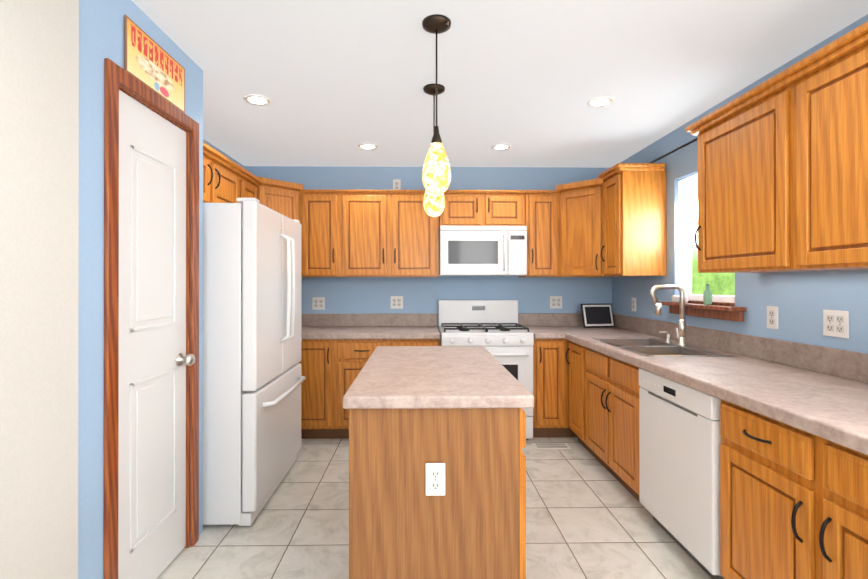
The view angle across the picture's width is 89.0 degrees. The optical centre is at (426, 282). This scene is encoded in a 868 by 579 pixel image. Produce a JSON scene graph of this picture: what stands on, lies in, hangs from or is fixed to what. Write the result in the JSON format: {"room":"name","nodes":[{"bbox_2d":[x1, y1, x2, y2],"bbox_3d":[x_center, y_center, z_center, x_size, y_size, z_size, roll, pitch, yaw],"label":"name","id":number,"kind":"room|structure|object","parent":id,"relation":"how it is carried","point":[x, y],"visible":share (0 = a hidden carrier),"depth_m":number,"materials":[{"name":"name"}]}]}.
{"room":"kitchen","nodes":[
{"label":"kitchen","id":0,"kind":"room"},
{"bbox_2d":[0,0,202,578],"bbox_3d":[-1.392,0.095,0.266,0.542,2.400,4.060,0,0,-1],"label":"wall","id":1,"kind":"structure","parent":0,"point":[39,168],"depth_m":1.36,"materials":[{"name":"paint"}]},
{"bbox_2d":[104,58,198,578],"bbox_3d":[-1.197,0.249,1.901,0.118,2.099,0.652,0,0,-1],"label":"door frame","id":2,"kind":"structure","parent":1,"relation":"attached to","point":[115,74],"depth_m":1.62,"materials":[{"name":"brown wood"}]},
{"bbox_2d":[124,15,184,112],"bbox_3d":[-1.149,-0.910,1.894,0.006,0.215,0.425,0,0,-1],"label":"sign","id":3,"kind":"object","parent":1,"relation":"attached to","point":[151,63],"visible":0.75,"depth_m":1.85,"materials":[{"name":"paper"}]},
{"bbox_2d":[118,90,194,578],"bbox_3d":[-1.153,0.277,1.896,0.102,2.018,0.524,0,0,-1],"label":"pantry door","id":4,"kind":"structure","parent":1,"relation":"in","point":[154,359],"depth_m":1.87,"materials":[{"name":"white wood"}]},
{"bbox_2d":[203,145,242,202],"bbox_3d":[-1.522,-0.641,2.777,0.347,0.322,0.910,0,0,-1],"label":"upper cabinet","id":5,"kind":"object","parent":1,"relation":"attached to","point":[222,181],"depth_m":2.89,"materials":[{"name":"brown wood"}]},
{"bbox_2d":[203,139,244,168],"bbox_3d":[-1.736,0.097,1.206,0.120,2.400,5.950,0,0,-1],"label":"wall","id":6,"kind":"structure","parent":0,"point":[220,151],"depth_m":3.73,"materials":[{"name":"blue paint"}]},
{"bbox_2d":[243,169,262,204],"bbox_3d":[-1.509,-0.425,3.429,0.392,0.752,0.395,0,0,-1],"label":"upper cabinet","id":7,"kind":"object","parent":6,"relation":"attached to","point":[252,185],"depth_m":3.45,"materials":[{"name":"brown wood"}]},
{"bbox_2d":[245,166,611,326],"bbox_3d":[0.030,0.103,4.267,3.740,2.400,0.120,0,0,-1],"label":"wall","id":8,"kind":"structure","parent":0,"point":[357,295],"depth_m":4.21,"materials":[{"name":"blue paint"}]},
{"bbox_2d":[263,177,302,219],"bbox_3d":[-1.408,-0.448,3.880,0.607,0.800,0.607,0,0,-1],"label":"upper cabinet","id":9,"kind":"object","parent":8,"relation":"attached to","point":[282,197],"depth_m":3.72,"materials":[{"name":"brown wood"}]},
{"bbox_2d":[312,297,324,309],"bbox_3d":[-1.019,0.203,4.187,0.118,0.118,0.009,0,0,-1],"label":"electrical outlet","id":10,"kind":"object","parent":8,"relation":"attached to","point":[318,303],"visible":1,"depth_m":4.18,"materials":[{"name":"white plastic"}]},
{"bbox_2d":[299,185,338,276],"bbox_3d":[-0.957,-0.425,3.987,0.401,0.755,0.375,0,0,-1],"label":"upper cabinet","id":11,"kind":"object","parent":8,"relation":"attached to","point":[318,209],"depth_m":3.85,"materials":[{"name":"brown wood"}]},
{"bbox_2d":[339,190,438,276],"bbox_3d":[-0.324,-0.425,4.018,0.865,0.755,0.330,0,0,-1],"label":"upper cabinet","id":12,"kind":"object","parent":8,"relation":"attached to","point":[383,233],"depth_m":3.86,"materials":[{"name":"brown wood"}]},
{"bbox_2d":[391,296,402,308],"bbox_3d":[-0.279,0.193,4.197,0.118,0.118,0.009,0,0,-1],"label":"electrical outlet","id":13,"kind":"object","parent":8,"relation":"attached to","point":[396,302],"visible":1,"depth_m":4.20,"materials":[{"name":"white plastic"}]},
{"bbox_2d":[393,179,400,189],"bbox_3d":[-0.279,-0.917,4.199,0.072,0.118,0.009,0,0,-1],"label":"electrical outlet","id":14,"kind":"object","parent":8,"relation":"attached to","point":[396,184],"visible":0.83,"depth_m":4.20,"materials":[{"name":"white plastic"}]},
{"bbox_2d":[439,190,526,227],"bbox_3d":[0.493,-0.648,4.031,0.752,0.310,0.330,0,0,-1],"label":"upper cabinet","id":15,"kind":"object","parent":8,"relation":"attached to","point":[462,207],"depth_m":3.87,"materials":[{"name":"brown wood"}]},
{"bbox_2d":[439,226,526,275],"bbox_3d":[0.494,-0.273,3.992,0.752,0.430,0.440,0,0,-1],"label":"over-the-range microwave","id":16,"kind":"object","parent":15,"relation":"attached to","point":[482,250],"visible":1,"depth_m":3.81,"materials":[{"name":"white"}]},
{"bbox_2d":[518,189,558,276],"bbox_3d":[1.050,-0.425,4.016,0.349,0.755,0.375,0,0,-1],"label":"upper cabinet","id":17,"kind":"object","parent":8,"relation":"attached to","point":[542,205],"depth_m":3.87,"materials":[{"name":"brown wood"}]},
{"bbox_2d":[550,296,561,307],"bbox_3d":[1.241,0.193,4.219,0.118,0.118,0.009,0,0,-1],"label":"electrical outlet","id":18,"kind":"object","parent":8,"relation":"attached to","point":[555,301],"visible":1,"depth_m":4.22,"materials":[{"name":"white plastic"}]},
{"bbox_2d":[157,437,711,578],"bbox_3d":[0.074,1.327,1.230,3.740,0.060,6.190,0,0,-1],"label":"floor","id":19,"kind":"structure","parent":0,"point":[589,515],"depth_m":2.30,"materials":[{"name":"tile"}]},
{"bbox_2d":[203,198,305,525],"bbox_3d":[-1.256,0.426,2.778,0.846,1.748,0.910,0,0,-1],"label":"refrigerator","id":20,"kind":"object","parent":19,"relation":"on","point":[253,379],"visible":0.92,"depth_m":2.33,"materials":[{"name":"white metal"}]},
{"bbox_2d":[299,341,334,438],"bbox_3d":[-0.932,0.883,3.889,0.365,0.838,0.599,0,0,-1],"label":"base cabinet","id":21,"kind":"object","parent":19,"relation":"on","point":[317,361],"depth_m":3.59,"materials":[{"name":"brown wood"}]},
{"bbox_2d":[301,325,438,340],"bbox_3d":[-0.800,0.440,3.877,1.822,0.047,0.622,0,0,-1],"label":"countertop","id":22,"kind":"structure","parent":21,"relation":"on","point":[308,332],"depth_m":3.63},
{"bbox_2d":[335,333,439,438],"bbox_3d":[-0.320,0.883,3.898,0.860,0.838,0.599,0,0,-1],"label":"base cabinet","id":23,"kind":"object","parent":19,"relation":"on","point":[337,350],"depth_m":3.60,"materials":[{"name":"brown wood"}]},
{"bbox_2d":[349,410,525,578],"bbox_3d":[0.053,0.880,2.234,0.688,0.837,1.234,0,0,-1],"label":"kitchen island","id":24,"kind":"object","parent":19,"relation":"on","point":[459,412],"depth_m":1.62,"materials":[{"name":"brown wood"}]},
{"bbox_2d":[426,463,444,495],"bbox_3d":[0.034,0.720,1.611,0.072,0.118,0.009,0,0,-1],"label":"outlet","id":25,"kind":"object","parent":24,"relation":"attached to","point":[435,479],"visible":1,"depth_m":1.61,"materials":[{"name":"white plastic"}]},
{"bbox_2d":[343,346,533,409],"bbox_3d":[0.037,0.437,2.236,0.695,0.046,1.280,0,0,-1],"label":"island countertop","id":26,"kind":"structure","parent":24,"relation":"on","point":[394,377],"depth_m":1.82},
{"bbox_2d":[438,300,533,439],"bbox_3d":[0.496,0.735,3.864,0.750,1.134,0.678,0,0,-1],"label":"gas range","id":27,"kind":"object","parent":19,"relation":"on","point":[499,334],"visible":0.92,"depth_m":3.62,"materials":[{"name":"white metal"}]},
{"bbox_2d":[532,443,570,448],"bbox_3d":[0.991,1.297,3.498,0.280,0.008,0.120,0,0,-1],"label":"floor vent","id":28,"kind":"object","parent":19,"relation":"in","point":[551,445],"visible":1,"depth_m":3.48,"materials":[{"name":"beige metal"}]},
{"bbox_2d":[533,338,570,437],"bbox_3d":[1.018,0.883,3.918,0.275,0.838,0.597,0,0,-1],"label":"base cabinet","id":29,"kind":"object","parent":19,"relation":"on","point":[550,365],"depth_m":3.62,"materials":[{"name":"brown wood"}]},
{"bbox_2d":[566,341,581,443],"bbox_3d":[1.474,0.882,3.447,0.629,0.838,0.360,0,0,-1],"label":"base cabinet","id":30,"kind":"object","parent":19,"relation":"on","point":[575,351],"depth_m":3.44,"materials":[{"name":"brown wood"}]},
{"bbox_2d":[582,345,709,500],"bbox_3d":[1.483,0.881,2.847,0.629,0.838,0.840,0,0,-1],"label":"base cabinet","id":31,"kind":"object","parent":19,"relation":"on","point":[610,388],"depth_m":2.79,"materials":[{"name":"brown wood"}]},
{"bbox_2d":[639,368,723,578],"bbox_3d":[1.472,0.880,2.119,0.618,0.832,0.609,0,0,-1],"label":"dishwasher","id":32,"kind":"object","parent":19,"relation":"on","point":[679,460],"visible":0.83,"depth_m":2.02,"materials":[{"name":"white metal"}]},
{"bbox_2d":[717,397,867,578],"bbox_3d":[1.505,0.878,1.334,0.629,0.838,0.955,0,0,-1],"label":"base cabinet","id":33,"kind":"object","parent":19,"relation":"on","point":[794,461],"depth_m":1.46,"materials":[{"name":"brown wood"}]},
{"bbox_2d":[542,325,867,456],"bbox_3d":[1.482,0.436,2.041,0.655,0.046,4.367,0,0,-1],"label":"countertop","id":34,"kind":"structure","parent":33,"relation":"on","point":[833,408],"depth_m":1.80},
{"bbox_2d":[581,304,614,327],"bbox_3d":[1.576,0.308,4.066,0.310,0.218,0.074,0,0,-11],"label":"display","id":35,"kind":"object","parent":34,"relation":"on","point":[597,315],"visible":1,"depth_m":4.05,"materials":[{"name":"black metal"}]},
{"bbox_2d":[598,337,669,344],"bbox_3d":[1.433,0.501,3.027,0.378,0.177,0.348,0,0,-1],"label":"sink","id":36,"kind":"object","parent":34,"relation":"in","point":[613,340],"depth_m":3.20,"materials":[{"name":"silver metal"}]},
{"bbox_2d":[646,285,689,344],"bbox_3d":[1.553,0.214,2.916,0.237,0.395,0.207,0,0,-1],"label":"faucet","id":37,"kind":"object","parent":34,"relation":"on","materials":[{"name":"silver metal"}]},
{"bbox_2d":[622,345,717,356],"bbox_3d":[1.438,0.500,2.647,0.378,0.177,0.348,0,0,-1],"label":"sink","id":38,"kind":"object","parent":34,"relation":"in","point":[650,350],"depth_m":2.82,"materials":[{"name":"silver metal"}]},
{"bbox_2d":[131,0,867,167],"bbox_3d":[0.074,-1.133,1.235,3.740,0.060,6.190,0,0,-1],"label":"ceiling","id":39,"kind":"structure","parent":0,"point":[336,82],"depth_m":2.29,"materials":[{"name":"white paint"}]},
{"bbox_2d":[244,94,270,105],"bbox_3d":[-1.017,-1.097,2.664,0.156,0.006,0.156,0,0,-1],"label":"recessed light","id":40,"kind":"object","parent":39,"relation":"in","point":[256,99],"visible":1,"depth_m":2.65,"materials":[{"name":"white glass"}]},
{"bbox_2d":[358,143,377,149],"bbox_3d":[-0.470,-1.095,3.572,0.156,0.006,0.156,0,0,-1],"label":"recessed light","id":41,"kind":"object","parent":39,"relation":"in","point":[367,146],"visible":0.98,"depth_m":3.57,"materials":[{"name":"white glass"}]},
{"bbox_2d":[423,83,444,216],"bbox_3d":[0.045,-0.736,2.509,0.124,0.730,0.124,0,0,-1],"label":"pendant light","id":42,"kind":"object","parent":39,"relation":"hanging from","point":[433,205],"visible":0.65,"depth_m":2.47,"materials":[{"name":"yellow glass"}]},
{"bbox_2d":[422,14,450,194],"bbox_3d":[0.044,-0.737,1.879,0.124,0.730,0.124,0,0,-1],"label":"pendant light","id":43,"kind":"object","parent":39,"relation":"hanging from","point":[436,175],"visible":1,"depth_m":1.84,"materials":[{"name":"yellow glass"}]},
{"bbox_2d":[492,144,510,149],"bbox_3d":[0.610,-1.095,3.588,0.156,0.006,0.156,0,0,-1],"label":"recessed light","id":44,"kind":"object","parent":39,"relation":"in","point":[501,147],"visible":1,"depth_m":3.58,"materials":[{"name":"white glass"}]},
{"bbox_2d":[587,96,613,107],"bbox_3d":[1.063,-1.097,2.694,0.156,0.006,0.156,0,0,-1],"label":"recessed light","id":45,"kind":"object","parent":39,"relation":"in","point":[602,101],"visible":1,"depth_m":2.69,"materials":[{"name":"white glass"}]},
{"bbox_2d":[612,14,867,353],"bbox_3d":[1.883,0.097,1.258,0.120,2.400,5.950,0,0,-1],"label":"wall","id":46,"kind":"structure","parent":0,"point":[802,300],"depth_m":2.40,"materials":[{"name":"blue paint"}]},
{"bbox_2d":[556,179,594,276],"bbox_3d":[1.479,-0.448,3.922,0.607,0.800,0.607,0,0,-1],"label":"upper cabinet","id":47,"kind":"object","parent":46,"relation":"attached to","point":[576,199],"depth_m":3.76,"materials":[{"name":"brown wood"}]},
{"bbox_2d":[595,165,666,276],"bbox_3d":[1.593,-0.450,3.480,0.392,0.802,0.382,0,0,-1],"label":"upper cabinet","id":48,"kind":"object","parent":46,"relation":"attached to","point":[631,200],"depth_m":3.29,"materials":[{"name":"brown wood"}]},
{"bbox_2d":[632,298,635,311],"bbox_3d":[1.782,0.192,3.792,0.009,0.118,0.072,0,0,-1],"label":"electrical outlet","id":49,"kind":"object","parent":46,"relation":"attached to","point":[633,304],"visible":1,"depth_m":3.77,"materials":[{"name":"white plastic"}]},
{"bbox_2d":[649,137,697,162],"bbox_3d":[1.754,-0.899,2.924,0.085,0.068,1.420,0,0,-1],"label":"curtain rod","id":50,"kind":"object","parent":46,"relation":"attached to","point":[678,148],"visible":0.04,"depth_m":3.05,"materials":[{"name":"black metal"}]},
{"bbox_2d":[660,300,746,321],"bbox_3d":[1.776,0.174,2.857,0.150,0.101,0.750,0,0,-1],"label":"shelf","id":51,"kind":"object","parent":46,"relation":"attached to","point":[730,311],"visible":0.92,"depth_m":2.71,"materials":[{"name":"brown wood"}]},
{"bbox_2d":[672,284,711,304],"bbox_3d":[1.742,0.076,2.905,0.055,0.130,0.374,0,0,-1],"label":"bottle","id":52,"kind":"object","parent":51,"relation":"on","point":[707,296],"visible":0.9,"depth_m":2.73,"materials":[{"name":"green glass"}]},
{"bbox_2d":[682,178,734,302],"bbox_3d":[1.875,-0.305,2.889,0.050,0.870,0.610,0,0,-1],"label":"window","id":53,"kind":"structure","parent":46,"relation":"in","point":[687,269],"depth_m":3.15,"materials":[{"name":"white plastic"}]},
{"bbox_2d":[678,174,697,247],"bbox_3d":[1.832,-0.489,2.889,0.028,0.479,0.602,0,0,-1],"label":"window shade","id":54,"kind":"object","parent":53,"relation":"attached to","point":[688,207],"visible":0.38,"depth_m":3.07,"materials":[{"name":"white fabric"}]},
{"bbox_2d":[691,77,782,272],"bbox_3d":[1.635,-0.438,2.091,0.347,0.772,0.620,0,0,-1],"label":"upper cabinet","id":55,"kind":"object","parent":46,"relation":"attached to","point":[740,228],"depth_m":2.05,"materials":[{"name":"brown wood"}]},
{"bbox_2d":[767,306,777,328],"bbox_3d":[1.803,0.184,2.302,0.009,0.118,0.072,0,0,-1],"label":"electrical outlet","id":56,"kind":"object","parent":46,"relation":"attached to","point":[772,317],"visible":1,"depth_m":2.30,"materials":[{"name":"white plastic"}]},
{"bbox_2d":[783,25,867,271],"bbox_3d":[1.648,-0.439,1.161,0.347,0.772,1.241,0,0,-1],"label":"upper cabinet","id":57,"kind":"object","parent":46,"relation":"attached to","point":[783,171],"depth_m":1.62,"materials":[{"name":"brown wood"}]},
{"bbox_2d":[823,309,848,337],"bbox_3d":[1.808,0.183,1.952,0.009,0.118,0.118,0,0,-1],"label":"electrical outlet","id":58,"kind":"object","parent":46,"relation":"attached to","point":[835,323],"visible":1,"depth_m":1.95,"materials":[{"name":"white plastic"}]},
{"label":"outside","id":59,"kind":"structure","parent":0,"visible":0},
{"bbox_2d":[692,246,734,295],"bbox_3d":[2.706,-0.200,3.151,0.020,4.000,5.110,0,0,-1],"label":"window","id":60,"kind":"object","parent":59,"point":[722,283],"depth_m":4.15,"materials":[{"name":"green glass"}]}
]}

